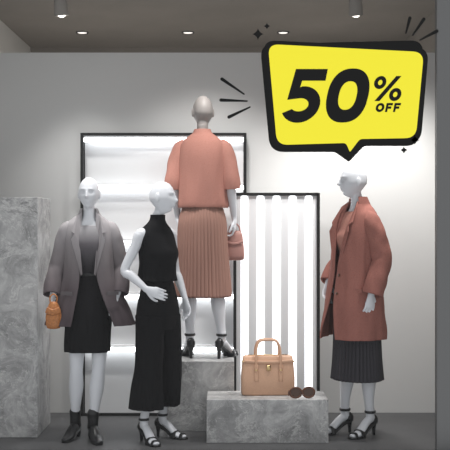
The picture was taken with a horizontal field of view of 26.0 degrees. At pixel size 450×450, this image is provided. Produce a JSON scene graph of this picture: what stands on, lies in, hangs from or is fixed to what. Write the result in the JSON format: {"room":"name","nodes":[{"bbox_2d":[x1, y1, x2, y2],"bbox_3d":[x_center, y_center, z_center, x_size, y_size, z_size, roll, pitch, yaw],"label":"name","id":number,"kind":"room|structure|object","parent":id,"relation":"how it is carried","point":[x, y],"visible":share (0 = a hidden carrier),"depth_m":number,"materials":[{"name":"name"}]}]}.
{"room":"shop","nodes":[
{"label":"shop","id":0,"kind":"room"},
{"bbox_2d":[0,20,29,52],"bbox_3d":[-2.100,-0.175,8.150,0.200,3.300,3.700,0,0,0],"label":"wall","id":1,"kind":"structure","parent":0,"point":[10,42],"depth_m":9.07,"materials":[{"name":"grey paint"}]},
{"bbox_2d":[30,47,263,52],"bbox_3d":[-0.150,-0.175,10.050,4.100,3.300,0.100,0,0,0],"label":"wall","id":2,"kind":"structure","parent":0,"point":[32,49],"depth_m":10.00,"materials":[{"name":"grey paint"}]},
{"bbox_2d":[0,53,434,412],"bbox_3d":[-0.166,0.060,7.680,3.668,2.830,0.060,0,0,0],"label":"wall","id":3,"kind":"structure","parent":0,"point":[47,100],"depth_m":7.65,"materials":[{"name":"grey paint"}]},
{"bbox_2d":[0,0,434,46],"bbox_3d":[-0.150,-1.875,8.150,4.100,0.100,3.900,0,0,0],"label":"ceiling","id":4,"kind":"structure","parent":0,"point":[109,23],"depth_m":8.72,"materials":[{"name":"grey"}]},
{"bbox_2d":[54,0,68,16],"bbox_3d":[-1.178,-1.659,6.999,0.108,0.329,0.119,0,0,0],"label":"ceiling spotlight","id":5,"kind":"object","parent":4,"relation":"attached to","point":[60,6],"depth_m":6.96,"materials":[{"name":"grey metal"}]},
{"bbox_2d":[76,31,88,33],"bbox_3d":[-1.350,-1.819,9.200,0.124,0.016,0.124,0,0,0],"label":"recessed light","id":6,"kind":"object","parent":4,"relation":"in","point":[78,32],"depth_m":9.17,"materials":[{"name":"white"}]},
{"bbox_2d":[182,31,193,33],"bbox_3d":[-0.350,-1.819,9.200,0.124,0.016,0.124,0,0,0],"label":"recessed light","id":7,"kind":"object","parent":4,"relation":"in","point":[183,32],"depth_m":9.17,"materials":[{"name":"white"}]},
{"bbox_2d":[277,31,289,33],"bbox_3d":[0.550,-1.819,9.200,0.124,0.016,0.124,0,0,0],"label":"recessed light","id":8,"kind":"object","parent":4,"relation":"in","point":[279,32],"depth_m":9.17,"materials":[{"name":"white"}]},
{"bbox_2d":[349,0,362,17],"bbox_3d":[0.942,-1.659,6.999,0.108,0.329,0.127,0,0,0],"label":"ceiling spotlight","id":9,"kind":"object","parent":4,"relation":"attached to","point":[355,6],"depth_m":6.96,"materials":[{"name":"grey metal"}]},
{"bbox_2d":[0,413,434,449],"bbox_3d":[-0.150,1.525,8.150,4.100,0.100,3.900,0,0,0],"label":"floor","id":10,"kind":"structure","parent":0,"point":[394,431],"depth_m":6.69,"materials":[{"name":"grey concrete"}]},
{"bbox_2d":[0,197,49,436],"bbox_3d":[-1.625,0.641,7.000,0.650,1.668,0.500,0,0,0],"label":"stone pillar","id":11,"kind":"structure","parent":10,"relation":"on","point":[24,221],"depth_m":6.75,"materials":[{"name":"grey stone"}]},
{"bbox_2d":[43,177,134,445],"bbox_3d":[-0.932,0.573,6.762,0.623,1.806,0.483,0,0,11],"label":"mannequin","id":12,"kind":"object","parent":10,"relation":"on","point":[84,277],"visible":0.99,"depth_m":6.67},
{"bbox_2d":[120,182,190,447],"bbox_3d":[-0.456,0.589,6.692,0.317,1.773,0.474,0,0,36],"label":"mannequin","id":13,"kind":"object","parent":10,"relation":"on","point":[157,376],"visible":1,"depth_m":6.59},
{"bbox_2d":[80,133,246,415],"bbox_3d":[-0.475,0.381,7.566,1.282,2.186,0.113,0,0,0],"label":"display panel","id":14,"kind":"object","parent":10,"relation":"on","point":[125,167],"visible":0.36,"depth_m":7.60,"materials":[{"name":"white metal"}]},
{"bbox_2d":[167,354,233,430],"bbox_3d":[-0.190,1.225,7.160,0.510,0.500,0.400,0,0,0],"label":"plinth","id":15,"kind":"object","parent":10,"relation":"on","point":[202,373],"visible":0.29,"depth_m":6.96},
{"bbox_2d":[164,96,244,358],"bbox_3d":[-0.154,0.011,7.146,0.590,1.924,0.388,0,0,6],"label":"mannequin","id":16,"kind":"object","parent":15,"relation":"on","point":[202,171],"visible":0.95,"depth_m":7.04},
{"bbox_2d":[207,391,327,442],"bbox_3d":[0.287,1.328,6.755,0.825,0.294,0.350,0,0,0],"label":"plinth","id":17,"kind":"object","parent":10,"relation":"on","point":[232,416],"visible":0.98,"depth_m":6.58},
{"bbox_2d":[241,338,294,395],"bbox_3d":[0.298,0.986,6.799,0.372,0.388,0.150,0,0,-3],"label":"handbag","id":18,"kind":"object","parent":17,"relation":"on","point":[261,374],"visible":0.99,"depth_m":6.74,"materials":[{"name":"leather"}]},
{"bbox_2d":[288,386,314,398],"bbox_3d":[0.518,1.138,6.647,0.184,0.082,0.099,0,0,-8],"label":"sunglasses","id":19,"kind":"object","parent":17,"relation":"on","point":[294,392],"visible":1,"depth_m":6.60,"materials":[{"name":"brown plastic"}]},
{"bbox_2d":[233,193,319,390],"bbox_3d":[0.394,0.614,7.443,0.659,1.720,0.066,0,0,0],"label":"light panel","id":20,"kind":"object","parent":10,"relation":"on","point":[276,285],"visible":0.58,"depth_m":7.42,"materials":[{"name":"white plastic"}]},
{"bbox_2d":[320,165,391,439],"bbox_3d":[0.923,0.526,6.839,0.563,1.898,0.455,0,0,29],"label":"mannequin","id":21,"kind":"object","parent":10,"relation":"on","point":[355,277],"visible":1,"depth_m":6.69},
{"bbox_2d":[405,10,434,52],"bbox_3d":[1.840,-0.175,8.150,0.120,3.300,3.700,0,0,0],"label":"wall","id":22,"kind":"structure","parent":0,"point":[428,26],"depth_m":8.55,"materials":[{"name":"grey paint"}]},
{"bbox_2d":[435,0,449,449],"bbox_3d":[-0.310,-0.125,6.335,3.800,3.400,0.060,0,0,0],"label":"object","id":23,"kind":"structure","parent":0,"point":[442,7],"depth_m":6.30,"materials":[{"name":"grey"}]},
{"label":"window","id":24,"kind":"structure","parent":23,"relation":"in","visible":0},
{"bbox_2d":[219,16,437,160],"bbox_3d":[0.672,-0.881,6.297,1.419,0.938,0.004,0,0,0],"label":"decal","id":25,"kind":"object","parent":24,"relation":"attached to","point":[341,98],"visible":1,"depth_m":6.30,"materials":[{"name":"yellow plastic"}]}
]}

